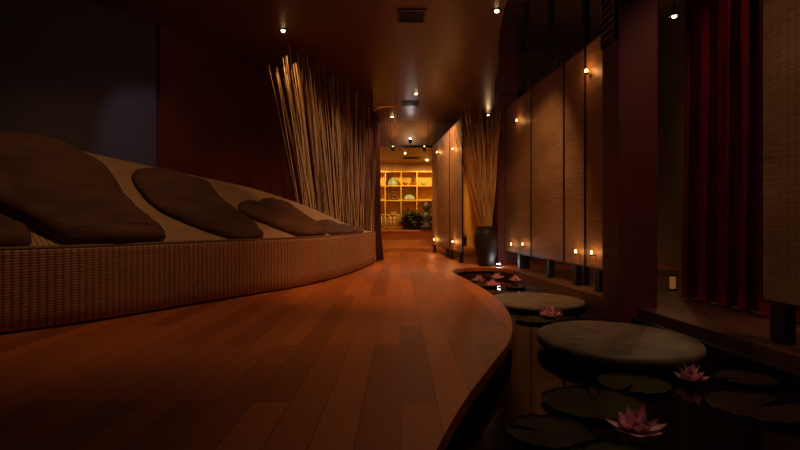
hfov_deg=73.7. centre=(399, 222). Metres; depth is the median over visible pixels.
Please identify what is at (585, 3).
post
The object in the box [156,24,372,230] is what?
wall
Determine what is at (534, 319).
lily pad
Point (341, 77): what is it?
cane
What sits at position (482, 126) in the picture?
dry twig
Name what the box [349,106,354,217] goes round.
cane
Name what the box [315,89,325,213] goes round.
cane
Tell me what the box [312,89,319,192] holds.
cane
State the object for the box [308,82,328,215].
cane
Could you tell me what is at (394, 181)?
cloth bundle
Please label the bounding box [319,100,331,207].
cane
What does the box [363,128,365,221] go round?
cane
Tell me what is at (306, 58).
cane
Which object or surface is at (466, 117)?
dry twig
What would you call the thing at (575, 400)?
lily pad
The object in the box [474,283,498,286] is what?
lily pad
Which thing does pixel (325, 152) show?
cane
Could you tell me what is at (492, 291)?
lily pad
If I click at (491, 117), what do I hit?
dry twig
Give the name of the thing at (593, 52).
screen
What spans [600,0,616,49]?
wall vent
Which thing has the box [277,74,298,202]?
cane
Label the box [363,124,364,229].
cane
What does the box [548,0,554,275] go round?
post
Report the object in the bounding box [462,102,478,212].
dry twig
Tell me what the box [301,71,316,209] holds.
cane
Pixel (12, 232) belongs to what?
pillow
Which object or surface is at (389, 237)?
platform
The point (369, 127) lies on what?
cane
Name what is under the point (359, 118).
cane
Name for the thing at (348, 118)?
cane
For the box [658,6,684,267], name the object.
wall
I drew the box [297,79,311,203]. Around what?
cane
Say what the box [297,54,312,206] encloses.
cane
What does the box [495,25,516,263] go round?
pillar
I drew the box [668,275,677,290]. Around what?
lantern
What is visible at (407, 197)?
cloth bundle
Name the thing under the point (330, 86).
cane
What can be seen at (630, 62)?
pillar
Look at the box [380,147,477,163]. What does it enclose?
ceiling
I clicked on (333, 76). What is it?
cane
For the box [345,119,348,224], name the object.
cane
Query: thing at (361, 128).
cane
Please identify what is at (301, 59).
cane
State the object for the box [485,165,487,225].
dry twig
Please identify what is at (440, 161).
screen
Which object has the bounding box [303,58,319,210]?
cane
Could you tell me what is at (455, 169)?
screen
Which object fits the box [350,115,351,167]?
cane
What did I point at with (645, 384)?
lily pad
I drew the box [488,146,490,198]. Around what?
dry twig
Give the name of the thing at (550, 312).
flower
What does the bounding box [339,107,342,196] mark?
cane
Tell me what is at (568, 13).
ceiling
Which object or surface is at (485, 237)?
floor vase
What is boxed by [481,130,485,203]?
dry twig
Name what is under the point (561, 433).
lily pad
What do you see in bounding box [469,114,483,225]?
dry twig
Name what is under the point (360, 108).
cane
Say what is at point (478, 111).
dry twig
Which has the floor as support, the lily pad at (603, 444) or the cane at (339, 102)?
the cane at (339, 102)
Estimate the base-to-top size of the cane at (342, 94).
2.359 m
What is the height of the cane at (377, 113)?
2.285 m
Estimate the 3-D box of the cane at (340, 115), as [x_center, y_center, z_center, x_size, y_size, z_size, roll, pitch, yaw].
[-0.815,-0.477,7.860,0.023,2.140,0.643,0,0,5]
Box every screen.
[432,130,448,257]
[449,116,462,262]
[505,88,530,268]
[531,63,563,276]
[564,46,585,284]
[586,34,601,291]
[761,0,799,344]
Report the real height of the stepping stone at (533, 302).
0.431 m
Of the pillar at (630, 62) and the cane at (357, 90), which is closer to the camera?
the pillar at (630, 62)
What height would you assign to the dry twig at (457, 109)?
2.244 m
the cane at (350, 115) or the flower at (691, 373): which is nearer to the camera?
the flower at (691, 373)
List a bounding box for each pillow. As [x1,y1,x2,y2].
[0,131,165,243]
[0,213,31,246]
[132,168,263,238]
[238,198,325,235]
[318,219,363,233]
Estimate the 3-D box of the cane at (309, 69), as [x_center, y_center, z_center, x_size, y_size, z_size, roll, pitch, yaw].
[-1.097,-0.704,7.364,0.059,2.596,0.913,0,0,7]
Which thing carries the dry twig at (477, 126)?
in the floor vase
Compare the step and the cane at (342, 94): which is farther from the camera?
the cane at (342, 94)
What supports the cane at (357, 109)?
on the bench
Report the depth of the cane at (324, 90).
7.41 m
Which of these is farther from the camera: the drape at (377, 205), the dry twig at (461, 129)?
the drape at (377, 205)
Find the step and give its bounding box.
[631,317,799,386]
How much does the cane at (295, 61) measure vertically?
2.582 m
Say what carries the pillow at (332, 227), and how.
on the bench
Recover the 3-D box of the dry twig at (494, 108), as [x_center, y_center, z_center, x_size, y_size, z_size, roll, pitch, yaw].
[1.299,-0.541,7.648,0.122,2.204,0.030,0,0,44]
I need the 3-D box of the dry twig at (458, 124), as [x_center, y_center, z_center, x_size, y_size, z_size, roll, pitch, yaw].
[1.027,-0.452,7.755,0.374,2.024,0.029,0,0,5]
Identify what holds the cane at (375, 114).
on the floor
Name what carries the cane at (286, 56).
on the floor
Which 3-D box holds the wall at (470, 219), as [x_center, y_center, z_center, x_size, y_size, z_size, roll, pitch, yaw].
[1.850,-0.520,13.350,0.100,2.280,3.300,0,0,0]
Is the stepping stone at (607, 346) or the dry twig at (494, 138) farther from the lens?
the dry twig at (494, 138)
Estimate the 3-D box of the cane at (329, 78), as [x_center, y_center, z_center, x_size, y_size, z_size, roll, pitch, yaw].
[-0.903,-0.680,7.579,0.048,2.545,0.839,0,0,3]
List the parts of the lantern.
glass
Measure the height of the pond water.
0.001 m
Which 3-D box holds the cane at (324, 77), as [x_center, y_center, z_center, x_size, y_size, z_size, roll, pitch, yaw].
[-0.937,-0.679,7.504,0.019,2.541,0.816,0,0,10]
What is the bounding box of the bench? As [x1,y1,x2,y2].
[0,151,375,332]
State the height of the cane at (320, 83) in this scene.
2.458 m
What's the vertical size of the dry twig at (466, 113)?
2.157 m
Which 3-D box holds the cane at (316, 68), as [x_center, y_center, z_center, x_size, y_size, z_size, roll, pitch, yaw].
[-1.065,-0.728,7.347,0.046,2.640,0.812,0,0,7]
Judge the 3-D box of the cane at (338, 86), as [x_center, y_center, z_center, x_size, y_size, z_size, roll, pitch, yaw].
[-0.853,-0.630,7.582,0.014,2.445,0.757,0,0,-2]
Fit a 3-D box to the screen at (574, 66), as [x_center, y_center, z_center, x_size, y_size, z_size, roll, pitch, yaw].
[1.774,-0.545,5.405,0.062,2.329,0.506,0,0,-5]
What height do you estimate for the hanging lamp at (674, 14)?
0.824 m
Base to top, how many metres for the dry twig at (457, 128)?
1.989 m
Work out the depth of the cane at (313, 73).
7.19 m
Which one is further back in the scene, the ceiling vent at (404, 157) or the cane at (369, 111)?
the ceiling vent at (404, 157)
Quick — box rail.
[519,26,599,92]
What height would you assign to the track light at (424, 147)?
0.649 m
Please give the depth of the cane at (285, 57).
6.81 m
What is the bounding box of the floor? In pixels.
[0,245,681,449]
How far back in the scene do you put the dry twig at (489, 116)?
7.60 m
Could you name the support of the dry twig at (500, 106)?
in the floor vase
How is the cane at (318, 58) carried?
on the floor
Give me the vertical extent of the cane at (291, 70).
2.451 m
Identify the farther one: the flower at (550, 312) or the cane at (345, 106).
the cane at (345, 106)
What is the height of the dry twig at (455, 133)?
1.896 m
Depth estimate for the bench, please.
3.88 m
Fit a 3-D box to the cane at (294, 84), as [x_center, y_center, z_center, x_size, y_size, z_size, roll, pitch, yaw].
[-1.241,-0.565,7.142,0.039,2.319,1.109,0,0,8]
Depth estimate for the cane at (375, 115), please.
8.36 m
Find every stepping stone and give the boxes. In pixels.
[494,292,585,312]
[537,320,706,375]
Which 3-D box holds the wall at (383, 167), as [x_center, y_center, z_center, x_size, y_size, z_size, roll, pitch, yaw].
[0.200,-0.520,15.050,3.400,2.280,0.100,0,0,0]
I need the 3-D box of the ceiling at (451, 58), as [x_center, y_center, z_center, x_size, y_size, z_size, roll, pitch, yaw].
[-1.550,-2.230,4.550,11.100,0.100,14.100,0,0,0]
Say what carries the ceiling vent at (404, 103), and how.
in the ceiling at (451, 58)
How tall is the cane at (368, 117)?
2.231 m
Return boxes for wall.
[0,0,155,166]
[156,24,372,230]
[380,164,463,244]
[464,151,480,248]
[481,121,494,225]
[517,50,578,258]
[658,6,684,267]
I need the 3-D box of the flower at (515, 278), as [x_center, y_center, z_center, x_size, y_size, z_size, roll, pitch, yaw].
[1.432,0.684,6.618,0.164,0.085,0.163,0,0,-11]
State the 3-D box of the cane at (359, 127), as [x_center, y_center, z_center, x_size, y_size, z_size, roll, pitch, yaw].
[-0.580,-0.492,8.117,0.022,2.167,0.279,0,0,18]
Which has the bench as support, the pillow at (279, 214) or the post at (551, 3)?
the pillow at (279, 214)
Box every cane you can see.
[268,65,297,202]
[276,67,298,169]
[276,73,302,203]
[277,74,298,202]
[284,68,303,204]
[284,78,307,206]
[285,57,309,204]
[285,58,306,205]
[286,56,305,205]
[286,75,311,207]
[289,47,305,188]
[291,70,309,203]
[293,64,308,206]
[294,84,310,198]
[295,61,314,208]
[295,63,313,208]
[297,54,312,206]
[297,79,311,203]
[301,59,310,131]
[301,67,317,205]
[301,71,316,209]
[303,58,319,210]
[306,58,313,129]
[306,78,321,211]
[307,80,323,207]
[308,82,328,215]
[309,69,324,193]
[309,92,322,212]
[310,68,319,206]
[312,64,324,177]
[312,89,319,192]
[313,73,327,214]
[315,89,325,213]
[316,68,326,214]
[316,73,328,210]
[317,89,331,216]
[318,58,327,198]
[319,98,330,215]
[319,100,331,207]
[320,83,331,214]
[323,66,332,167]
[324,77,338,219]
[324,90,333,217]
[325,152,334,217]
[329,78,339,217]
[329,83,338,213]
[330,86,336,174]
[332,76,336,218]
[333,108,339,220]
[334,97,344,217]
[334,110,344,222]
[335,94,338,179]
[337,108,343,222]
[338,86,340,220]
[339,102,347,224]
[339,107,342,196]
[340,115,344,180]
[341,77,344,214]
[342,94,345,223]
[343,128,349,224]
[344,118,350,219]
[345,95,349,221]
[345,106,351,225]
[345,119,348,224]
[347,127,352,224]
[348,84,355,225]
[348,118,348,201]
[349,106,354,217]
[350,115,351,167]
[351,115,353,225]
[354,90,357,219]
[354,92,355,216]
[355,95,361,228]
[355,110,358,225]
[356,109,358,226]
[357,115,362,221]
[358,119,360,209]
[359,118,361,227]
[359,127,363,229]
[360,108,365,229]
[361,128,362,229]
[362,123,367,230]
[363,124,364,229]
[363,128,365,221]
[365,116,367,227]
[366,182,366,230]
[367,111,369,203]
[368,107,371,231]
[368,117,369,185]
[368,127,369,230]
[368,133,370,230]
[371,115,375,212]
[371,122,376,214]
[372,114,375,231]
[374,113,377,202]
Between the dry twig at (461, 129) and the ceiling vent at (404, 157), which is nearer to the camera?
the dry twig at (461, 129)
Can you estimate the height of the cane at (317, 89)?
2.380 m
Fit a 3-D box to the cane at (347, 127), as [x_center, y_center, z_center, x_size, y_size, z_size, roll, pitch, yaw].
[-0.745,-0.565,8.014,0.027,2.313,0.449,0,0,9]
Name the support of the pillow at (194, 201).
on the bench
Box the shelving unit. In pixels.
[380,171,431,229]
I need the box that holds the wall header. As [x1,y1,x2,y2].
[380,123,479,146]
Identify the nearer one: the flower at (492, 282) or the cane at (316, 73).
the flower at (492, 282)
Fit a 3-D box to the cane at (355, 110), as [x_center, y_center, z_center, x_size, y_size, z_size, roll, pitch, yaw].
[-0.643,-0.519,7.931,0.062,2.224,0.548,0,0,-7]
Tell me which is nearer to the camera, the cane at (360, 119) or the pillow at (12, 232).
the pillow at (12, 232)
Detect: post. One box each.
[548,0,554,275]
[582,0,589,285]
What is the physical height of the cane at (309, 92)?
2.287 m
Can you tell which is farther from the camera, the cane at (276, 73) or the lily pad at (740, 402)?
the cane at (276, 73)
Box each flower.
[473,275,483,280]
[485,279,498,285]
[491,273,503,278]
[509,275,521,281]
[537,304,561,316]
[605,404,667,436]
[673,363,709,381]
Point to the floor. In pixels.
(393, 352)
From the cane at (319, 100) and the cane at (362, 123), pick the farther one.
the cane at (362, 123)
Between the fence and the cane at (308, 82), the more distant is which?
the fence
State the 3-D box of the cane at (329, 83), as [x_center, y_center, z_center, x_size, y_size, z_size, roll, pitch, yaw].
[-0.913,-0.669,7.602,0.057,2.523,0.746,0,0,4]
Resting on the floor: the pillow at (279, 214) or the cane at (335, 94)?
the cane at (335, 94)
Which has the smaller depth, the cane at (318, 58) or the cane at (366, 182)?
the cane at (318, 58)
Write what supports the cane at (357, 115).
on the floor
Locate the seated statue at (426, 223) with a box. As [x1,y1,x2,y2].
[418,201,431,229]
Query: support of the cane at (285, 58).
on the floor
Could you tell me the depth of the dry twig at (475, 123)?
7.68 m
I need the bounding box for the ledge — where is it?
[513,270,799,371]
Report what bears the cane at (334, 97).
on the floor
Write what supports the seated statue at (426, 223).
on the platform
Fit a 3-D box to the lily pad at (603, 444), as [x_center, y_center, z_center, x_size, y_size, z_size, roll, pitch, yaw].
[0.662,0.725,1.621,0.300,0.017,0.301,0,0,-16]
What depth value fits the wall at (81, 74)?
5.16 m
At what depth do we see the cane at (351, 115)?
7.87 m
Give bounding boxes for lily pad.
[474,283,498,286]
[486,289,510,293]
[505,413,595,449]
[506,285,526,288]
[515,315,555,323]
[541,385,645,420]
[567,439,650,449]
[596,371,672,394]
[703,389,799,423]
[713,368,779,386]
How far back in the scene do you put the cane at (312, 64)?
7.24 m
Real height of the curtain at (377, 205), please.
2.789 m
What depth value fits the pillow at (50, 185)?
3.57 m
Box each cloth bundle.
[387,178,398,184]
[403,194,415,199]
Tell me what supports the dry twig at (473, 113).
in the floor vase
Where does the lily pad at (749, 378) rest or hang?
on the pond water
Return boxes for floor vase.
[474,226,497,265]
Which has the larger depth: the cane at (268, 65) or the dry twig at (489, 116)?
the dry twig at (489, 116)
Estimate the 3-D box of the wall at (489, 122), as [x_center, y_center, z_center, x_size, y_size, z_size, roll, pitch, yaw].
[2.875,-0.780,11.500,2.250,2.800,0.100,0,0,0]
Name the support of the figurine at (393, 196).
on the shelving unit
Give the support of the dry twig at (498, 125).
in the floor vase
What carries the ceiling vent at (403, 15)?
in the ceiling at (451, 58)
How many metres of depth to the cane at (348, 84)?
7.82 m
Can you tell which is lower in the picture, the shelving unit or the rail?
the shelving unit
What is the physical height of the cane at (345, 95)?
2.432 m
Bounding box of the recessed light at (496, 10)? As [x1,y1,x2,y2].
[492,8,501,12]
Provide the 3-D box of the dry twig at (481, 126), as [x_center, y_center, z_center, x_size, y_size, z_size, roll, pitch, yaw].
[1.199,-0.458,7.580,0.032,2.036,0.211,0,0,31]
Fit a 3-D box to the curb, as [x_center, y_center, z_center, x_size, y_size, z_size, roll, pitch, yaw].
[-1.200,0.895,7.250,11.600,0.449,19.500,0,0,0]
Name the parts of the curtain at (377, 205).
cord, curved rail, cord, cord, cord, cord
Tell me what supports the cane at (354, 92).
on the floor
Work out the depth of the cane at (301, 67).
6.99 m
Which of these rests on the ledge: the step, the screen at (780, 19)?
the screen at (780, 19)
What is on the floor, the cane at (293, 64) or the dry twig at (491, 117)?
the cane at (293, 64)
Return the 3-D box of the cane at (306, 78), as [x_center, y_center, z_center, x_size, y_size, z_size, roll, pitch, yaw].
[-1.140,-0.635,7.295,0.026,2.458,0.940,0,0,8]
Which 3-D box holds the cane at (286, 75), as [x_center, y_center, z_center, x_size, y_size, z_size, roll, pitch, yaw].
[-1.254,-0.606,7.015,0.044,2.401,1.112,0,0,12]
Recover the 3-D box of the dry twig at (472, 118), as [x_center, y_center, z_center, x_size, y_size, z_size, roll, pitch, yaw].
[1.136,-0.464,7.616,0.235,2.049,0.034,0,0,-30]
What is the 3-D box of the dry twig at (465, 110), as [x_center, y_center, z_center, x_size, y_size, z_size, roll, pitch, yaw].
[1.073,-0.568,7.618,0.326,2.256,0.031,0,0,-21]
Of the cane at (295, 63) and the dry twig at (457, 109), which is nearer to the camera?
the cane at (295, 63)
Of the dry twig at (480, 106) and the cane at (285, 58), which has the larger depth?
the dry twig at (480, 106)
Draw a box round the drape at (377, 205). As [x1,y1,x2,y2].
[372,110,382,259]
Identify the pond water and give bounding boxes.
[446,276,799,449]
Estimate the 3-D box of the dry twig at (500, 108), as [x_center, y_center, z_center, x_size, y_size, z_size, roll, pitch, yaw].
[1.350,-0.534,7.638,0.191,2.190,0.027,0,0,37]
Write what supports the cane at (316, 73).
on the floor
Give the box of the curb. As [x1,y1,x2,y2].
[446,271,512,448]
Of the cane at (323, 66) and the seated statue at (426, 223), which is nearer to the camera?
the cane at (323, 66)
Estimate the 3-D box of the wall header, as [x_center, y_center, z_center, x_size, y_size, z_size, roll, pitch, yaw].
[0.175,-1.920,11.650,3.150,0.520,0.100,0,0,0]
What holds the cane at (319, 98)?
on the floor
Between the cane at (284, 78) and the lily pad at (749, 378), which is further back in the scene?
the cane at (284, 78)
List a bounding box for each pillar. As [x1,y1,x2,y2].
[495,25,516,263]
[602,0,657,323]
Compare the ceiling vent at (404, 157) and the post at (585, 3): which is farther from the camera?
the ceiling vent at (404, 157)
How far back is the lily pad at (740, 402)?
2.13 m
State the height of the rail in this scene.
0.021 m
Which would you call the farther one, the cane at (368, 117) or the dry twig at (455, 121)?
the cane at (368, 117)
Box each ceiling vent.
[397,9,426,22]
[402,101,419,105]
[403,157,419,158]
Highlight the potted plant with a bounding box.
[401,209,420,229]
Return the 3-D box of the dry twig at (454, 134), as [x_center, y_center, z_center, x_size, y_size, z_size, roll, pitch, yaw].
[0.990,-0.373,7.708,0.423,1.866,0.024,0,0,0]
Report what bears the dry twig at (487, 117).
in the floor vase
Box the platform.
[381,230,432,245]
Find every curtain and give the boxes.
[370,87,395,260]
[682,0,799,321]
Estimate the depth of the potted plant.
14.43 m
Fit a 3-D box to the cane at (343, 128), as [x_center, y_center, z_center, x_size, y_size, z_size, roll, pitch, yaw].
[-0.783,-0.628,7.798,0.047,2.440,0.547,0,0,9]
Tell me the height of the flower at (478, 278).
0.085 m
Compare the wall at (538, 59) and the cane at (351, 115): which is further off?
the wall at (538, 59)
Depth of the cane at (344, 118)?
7.82 m
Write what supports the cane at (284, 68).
on the floor
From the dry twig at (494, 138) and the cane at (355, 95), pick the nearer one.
the dry twig at (494, 138)
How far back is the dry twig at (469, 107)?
7.70 m
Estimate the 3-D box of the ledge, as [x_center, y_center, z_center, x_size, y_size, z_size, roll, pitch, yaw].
[3.046,0.872,2.277,3.107,0.497,9.555,0,0,0]
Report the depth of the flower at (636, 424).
1.82 m
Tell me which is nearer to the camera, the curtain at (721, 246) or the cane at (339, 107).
the curtain at (721, 246)
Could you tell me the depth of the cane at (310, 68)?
7.00 m
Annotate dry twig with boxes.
[454,134,479,225]
[455,121,476,215]
[455,133,479,224]
[457,109,479,221]
[457,128,474,209]
[458,124,480,225]
[461,129,481,225]
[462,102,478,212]
[465,110,482,225]
[466,113,480,214]
[466,117,481,222]
[466,133,482,224]
[469,107,482,217]
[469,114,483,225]
[470,135,483,224]
[472,118,484,225]
[473,113,484,224]
[475,123,484,220]
[477,126,485,225]
[478,111,485,222]
[480,106,485,219]
[481,126,486,225]
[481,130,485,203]
[482,115,486,217]
[482,126,486,224]
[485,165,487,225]
[487,117,488,192]
[488,116,489,225]
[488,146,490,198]
[489,108,494,224]
[489,117,491,205]
[489,130,490,215]
[489,138,494,225]
[490,125,498,225]
[491,108,500,225]
[493,106,500,203]
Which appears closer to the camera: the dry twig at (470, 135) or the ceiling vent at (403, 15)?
the ceiling vent at (403, 15)
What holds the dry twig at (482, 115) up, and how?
in the floor vase
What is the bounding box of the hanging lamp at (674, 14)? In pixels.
[669,0,679,17]
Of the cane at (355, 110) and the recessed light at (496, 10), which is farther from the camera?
the cane at (355, 110)
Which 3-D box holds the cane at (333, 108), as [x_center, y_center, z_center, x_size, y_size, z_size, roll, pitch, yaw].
[-0.894,-0.565,7.641,0.031,2.316,0.731,0,0,6]
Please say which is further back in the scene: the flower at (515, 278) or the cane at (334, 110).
the cane at (334, 110)
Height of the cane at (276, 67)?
2.479 m
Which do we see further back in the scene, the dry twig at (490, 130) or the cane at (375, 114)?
the cane at (375, 114)
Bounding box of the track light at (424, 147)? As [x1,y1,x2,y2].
[388,121,432,150]
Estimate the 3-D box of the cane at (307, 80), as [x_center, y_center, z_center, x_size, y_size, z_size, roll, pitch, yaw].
[-1.112,-0.635,7.373,0.022,2.455,0.989,0,0,10]
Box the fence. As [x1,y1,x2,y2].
[381,215,403,229]
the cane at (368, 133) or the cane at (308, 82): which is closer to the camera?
the cane at (308, 82)
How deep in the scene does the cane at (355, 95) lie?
8.13 m
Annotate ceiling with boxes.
[87,0,523,122]
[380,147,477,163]
[501,0,683,49]
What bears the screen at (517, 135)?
on the floor
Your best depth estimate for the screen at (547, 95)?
6.10 m
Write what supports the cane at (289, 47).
on the floor
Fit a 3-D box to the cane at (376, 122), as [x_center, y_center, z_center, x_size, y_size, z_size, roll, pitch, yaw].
[-0.412,-0.481,8.280,0.047,2.145,0.248,0,0,-19]
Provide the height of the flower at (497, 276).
0.085 m
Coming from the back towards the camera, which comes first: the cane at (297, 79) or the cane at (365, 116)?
the cane at (365, 116)
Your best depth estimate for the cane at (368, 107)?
8.27 m
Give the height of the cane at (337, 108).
2.153 m
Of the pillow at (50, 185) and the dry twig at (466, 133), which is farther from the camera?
the dry twig at (466, 133)
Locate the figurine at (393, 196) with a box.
[390,191,395,199]
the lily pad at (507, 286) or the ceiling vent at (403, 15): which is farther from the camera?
the lily pad at (507, 286)

